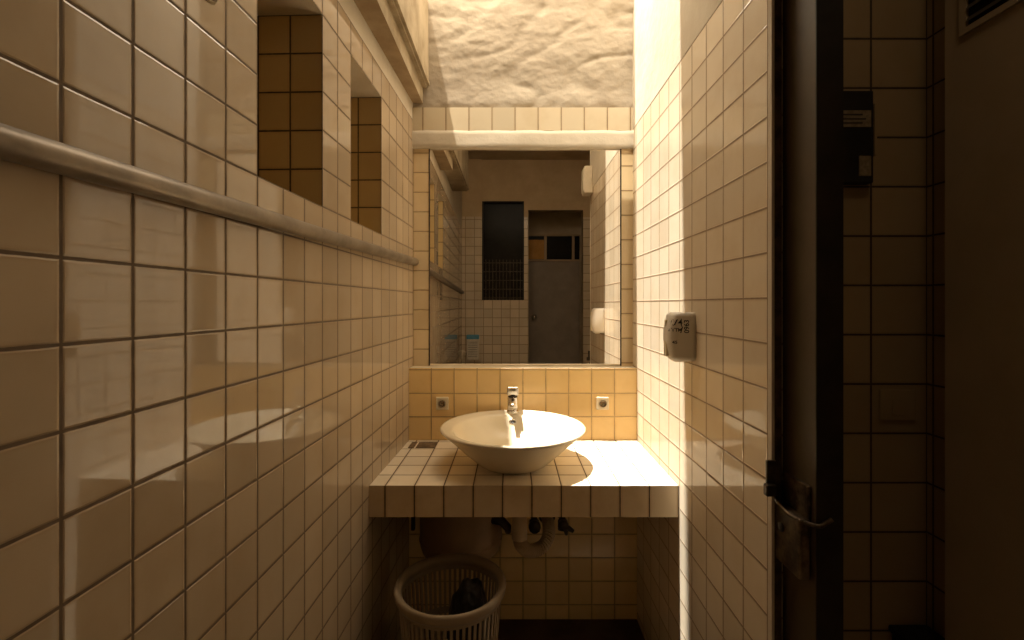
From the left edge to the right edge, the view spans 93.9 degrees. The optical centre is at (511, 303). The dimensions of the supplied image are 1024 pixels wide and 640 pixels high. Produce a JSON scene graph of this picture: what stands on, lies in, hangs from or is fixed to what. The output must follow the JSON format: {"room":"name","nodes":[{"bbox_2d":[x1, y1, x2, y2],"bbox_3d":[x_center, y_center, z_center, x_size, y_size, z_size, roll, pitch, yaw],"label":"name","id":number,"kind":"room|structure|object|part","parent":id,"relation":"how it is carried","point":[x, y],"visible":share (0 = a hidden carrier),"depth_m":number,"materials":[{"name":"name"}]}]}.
{"room":"bathroom","nodes":[
{"label":"bathroom","id":0,"kind":"room"},
{"bbox_2d":[0,0,412,639],"bbox_3d":[-0.649,-0.132,0.655,0.300,3.036,3.600,0,0,2],"label":"wall","id":1,"kind":"structure","parent":0,"point":[200,411],"depth_m":0.76,"materials":[{"name":"tile"}]},
{"bbox_2d":[0,123,418,265],"bbox_3d":[-0.491,-0.160,0.587,0.034,0.094,3.137,0,0,2],"label":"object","id":2,"kind":"object","parent":1,"relation":"attached to","point":[19,146],"visible":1,"depth_m":0.62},
{"bbox_2d":[206,0,217,4],"bbox_3d":[-0.493,-0.520,0.775,0.003,0.060,0.060,0,0,2],"label":"hole collar","id":3,"kind":"object","parent":1,"relation":"attached to","point":[213,2],"visible":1,"depth_m":0.79,"materials":[{"name":"paint"}]},
{"bbox_2d":[354,0,422,102],"bbox_3d":[-0.453,-0.945,1.627,0.102,0.080,1.075,0,0,0],"label":"trim","id":4,"kind":"structure","parent":1,"relation":"attached to","point":[377,14],"depth_m":1.67,"materials":[{"name":"paint"}]},
{"bbox_2d":[387,0,429,87],"bbox_3d":[-0.496,-1.163,1.177,0.248,0.375,1.975,0,0,0],"label":"trim","id":5,"kind":"structure","parent":1,"relation":"attached to","point":[410,16],"depth_m":1.88,"materials":[{"name":"paint"}]},
{"bbox_2d":[409,365,636,618],"bbox_3d":[0.000,0.833,2.242,1.240,1.106,0.316,0,0,0],"label":"wall","id":6,"kind":"structure","parent":0,"point":[589,572],"depth_m":2.08,"materials":[{"name":"tile"}]},
{"bbox_2d":[436,397,448,409],"bbox_3d":[-0.303,0.432,2.077,0.054,0.056,0.016,0,0,0],"label":"wall plate","id":7,"kind":"object","parent":6,"relation":"attached to","point":[442,403],"visible":1,"depth_m":2.07,"materials":[{"name":"plastic"}]},
{"bbox_2d":[369,440,678,516],"bbox_3d":[0.039,0.645,1.822,1.011,0.102,0.522,0,0,0],"label":"countertop","id":8,"kind":"structure","parent":6,"relation":"attached to","point":[589,478],"depth_m":1.56,"materials":[{"name":"tile"}]},
{"bbox_2d":[408,442,417,447],"bbox_3d":[-0.416,0.592,2.006,0.024,0.003,0.079,0,0,0],"label":"plate","id":9,"kind":"object","parent":8,"relation":"on","point":[413,444],"visible":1,"depth_m":2.00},
{"bbox_2d":[416,442,436,447],"bbox_3d":[-0.358,0.592,2.006,0.077,0.003,0.079,0,0,0],"label":"plate","id":10,"kind":"object","parent":8,"relation":"on","point":[420,444],"visible":1,"depth_m":2.00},
{"bbox_2d":[411,517,510,559],"bbox_3d":[-0.217,0.849,1.921,0.366,0.303,0.307,0,0,-17],"label":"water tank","id":11,"kind":"object","parent":8,"relation":"hanging from","point":[479,536],"visible":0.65,"depth_m":1.80,"materials":[{"name":"white plastic"}]},
{"bbox_2d":[440,410,585,473],"bbox_3d":[0.003,0.523,1.780,0.536,0.142,0.536,0,0,0],"label":"washbasin","id":12,"kind":"object","parent":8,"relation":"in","point":[498,441],"visible":1,"depth_m":1.85,"materials":[{"name":"ceramic"}]},
{"bbox_2d":[506,386,518,413],"bbox_3d":[0.003,0.403,1.993,0.053,0.110,0.114,0,0,0],"label":"tap","id":13,"kind":"object","parent":12,"relation":"on","point":[512,391],"visible":1,"depth_m":2.00,"materials":[{"name":"silver metal"}]},
{"bbox_3d":[0.003,0.416,1.977,0.027,0.034,0.081,0,0,0],"label":"spout","id":14,"kind":"part","parent":13,"relation":"part of","materials":[{"name":"silver metal"}]},
{"bbox_3d":[0.003,0.366,2.003,0.049,0.037,0.080,0,0,0],"label":"lever","id":15,"kind":"part","parent":13,"relation":"part of","materials":[{"name":"silver metal"}]},
{"bbox_2d":[512,517,554,557],"bbox_3d":[0.112,0.840,1.924,0.115,0.288,0.352,0,0,23],"label":"trap","id":16,"kind":"object","parent":6,"relation":"attached to","point":[519,524],"visible":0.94,"depth_m":1.82,"materials":[{"name":"plastic"}]},
{"bbox_2d":[528,517,540,533],"bbox_3d":[0.092,0.816,2.006,0.050,0.239,0.158,0,0,0],"label":"valve","id":17,"kind":"object","parent":6,"relation":"attached to","point":[534,525],"visible":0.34,"depth_m":1.93,"materials":[{"name":"metal"}]},
{"bbox_2d":[558,517,573,534],"bbox_3d":[0.221,0.819,2.012,0.066,0.245,0.147,0,0,0],"label":"valve","id":18,"kind":"object","parent":6,"relation":"attached to","point":[563,525],"visible":0.39,"depth_m":1.94,"materials":[{"name":"metal"}]},
{"bbox_2d":[596,397,608,409],"bbox_3d":[0.395,0.432,2.077,0.054,0.056,0.015,0,0,0],"label":"wall plate","id":19,"kind":"object","parent":6,"relation":"attached to","point":[602,403],"visible":1,"depth_m":2.07,"materials":[{"name":"plastic"}]},
{"bbox_2d":[412,0,633,365],"bbox_3d":[0.000,-0.580,2.264,1.240,1.720,0.273,0,0,0],"label":"wall","id":20,"kind":"structure","parent":0,"point":[482,53],"depth_m":2.15,"materials":[{"name":"paint"}]},
{"bbox_2d":[412,130,633,149],"bbox_3d":[0.049,-0.738,2.163,0.992,0.080,0.050,0,0,0],"label":"trim","id":21,"kind":"structure","parent":20,"relation":"attached to","point":[424,139],"depth_m":2.14,"materials":[{"name":"paint"}]},
{"bbox_2d":[429,149,620,365],"bbox_3d":[0.059,-0.212,2.163,0.869,0.980,0.016,0,0,0],"label":"wall mirror","id":22,"kind":"object","parent":20,"relation":"attached to","point":[525,245],"visible":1,"depth_m":2.16,"materials":[{"name":"clear glass"}]},
{"bbox_2d":[410,619,644,639],"bbox_3d":[0.042,1.380,1.902,1.004,0.012,0.364,0,0,0],"label":"floor","id":23,"kind":"structure","parent":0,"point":[509,629],"depth_m":2.02,"materials":[{"name":"brown tile"}]},
{"bbox_2d":[632,0,782,639],"bbox_3d":[0.559,-0.132,1.731,0.029,3.036,1.438,0,0,0],"label":"wall","id":24,"kind":"structure","parent":0,"point":[700,81],"depth_m":1.33,"materials":[{"name":"tile"}]},
{"bbox_2d":[663,312,695,361],"bbox_3d":[0.507,0.101,1.466,0.076,0.152,0.102,0,0,0],"label":"soap dispenser","id":25,"kind":"object","parent":24,"relation":"attached to","point":[679,331],"visible":1,"depth_m":1.42,"materials":[{"name":"white plastic"}]},
{"bbox_2d":[768,0,773,639],"bbox_3d":[0.545,-0.117,1.005,0.006,3.006,0.014,0,0,0],"label":"trim","id":26,"kind":"structure","parent":24,"relation":"attached to","point":[770,2],"depth_m":1.00,"materials":[{"name":"painted metal"}]},
{"bbox_2d":[763,460,776,496],"bbox_3d":[0.535,0.360,0.988,0.028,0.070,0.022,0,0,0],"label":"latch keeper","id":27,"kind":"object","parent":26,"relation":"attached to","point":[769,488],"visible":1,"depth_m":0.99,"materials":[{"name":"metal"}]},
{"bbox_3d":[0.539,0.359,0.995,0.020,0.068,0.008,0,0,0],"label":"plate","id":28,"kind":"part","parent":27,"relation":"part of","materials":[{"name":"metal"}]},
{"bbox_2d":[774,0,781,639],"bbox_3d":[0.556,-0.117,1.006,0.016,3.006,0.013,0,0,0],"label":"trim","id":29,"kind":"structure","parent":24,"relation":"attached to","point":[777,3],"depth_m":1.00,"materials":[{"name":"brown wood"}]},
{"bbox_2d":[774,0,842,639],"bbox_3d":[0.584,-0.112,1.162,0.086,2.976,0.535,0,0,0],"label":"door","id":30,"kind":"structure","parent":24,"relation":"in","point":[809,518],"depth_m":0.91,"materials":[{"name":"paint"}]},
{"bbox_3d":[0.572,0.401,0.962,0.008,0.101,0.088,0,0,0],"label":"plate","id":31,"kind":"part","parent":30,"relation":"part of","materials":[{"name":"metal"}]},
{"bbox_3d":[0.562,0.409,0.947,0.040,0.028,0.128,0,0,-24],"label":"lever handle","id":32,"kind":"part","parent":30,"relation":"part of","materials":[{"name":"metal"}]},
{"bbox_2d":[843,0,926,639],"bbox_3d":[1.114,-0.117,1.525,0.972,3.006,0.150,0,0,0],"label":"wall","id":33,"kind":"structure","parent":0,"point":[885,41],"depth_m":1.45,"materials":[{"name":"tile"}]},
{"bbox_2d":[843,91,876,184],"bbox_3d":[1.006,-0.497,1.433,0.152,0.275,0.034,0,0,0],"label":"meter box","id":34,"kind":"object","parent":33,"relation":"attached to","point":[859,110],"visible":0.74,"depth_m":1.42,"materials":[{"name":"black plastic"}]},
{"bbox_2d":[927,0,944,637],"bbox_3d":[1.379,-0.117,0.200,0.241,3.006,2.500,0,0,0],"label":"wall","id":35,"kind":"structure","parent":0,"point":[935,8],"depth_m":1.42,"materials":[{"name":"tile"}]},
{"bbox_2d":[945,0,1023,639],"bbox_3d":[1.224,0.113,0.613,0.070,2.526,1.425,0,0,0],"label":"door","id":36,"kind":"structure","parent":35,"relation":"in","point":[984,39],"depth_m":1.21,"materials":[{"name":"paint"}]},
{"bbox_3d":[1.196,-0.838,1.012,0.009,0.252,0.525,0,0,0],"label":"louver frame","id":37,"kind":"part","parent":36,"relation":"part of","materials":[{"name":"brown wood"}]},
{"bbox_3d":[0.250,1.446,0.000,2.900,0.120,5.200,0,0,0],"label":"floor","id":38,"kind":"structure","parent":0,"visible":0},
{"bbox_2d":[393,553,505,639],"bbox_3d":[-0.199,1.143,1.550,0.360,0.487,0.360,0,0,0],"label":"laundry basket","id":39,"kind":"object","parent":38,"relation":"on","point":[415,621],"visible":0.96,"depth_m":1.58,"materials":[{"name":"beige plastic"}]},
{"bbox_2d":[448,578,490,639],"bbox_3d":[-0.142,1.075,1.585,0.143,0.343,0.174,0,0,0],"label":"bag","id":40,"kind":"object","parent":39,"relation":"in","point":[470,595],"visible":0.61,"depth_m":1.54,"materials":[{"name":"black plastic"}]},
{"bbox_2d":[888,625,944,639],"bbox_3d":[1.194,1.176,1.389,0.120,0.420,0.110,0,0,0],"label":"box","id":41,"kind":"object","parent":38,"relation":"on","point":[899,632],"visible":1,"depth_m":1.41,"materials":[{"name":"black rubber"}]}
]}

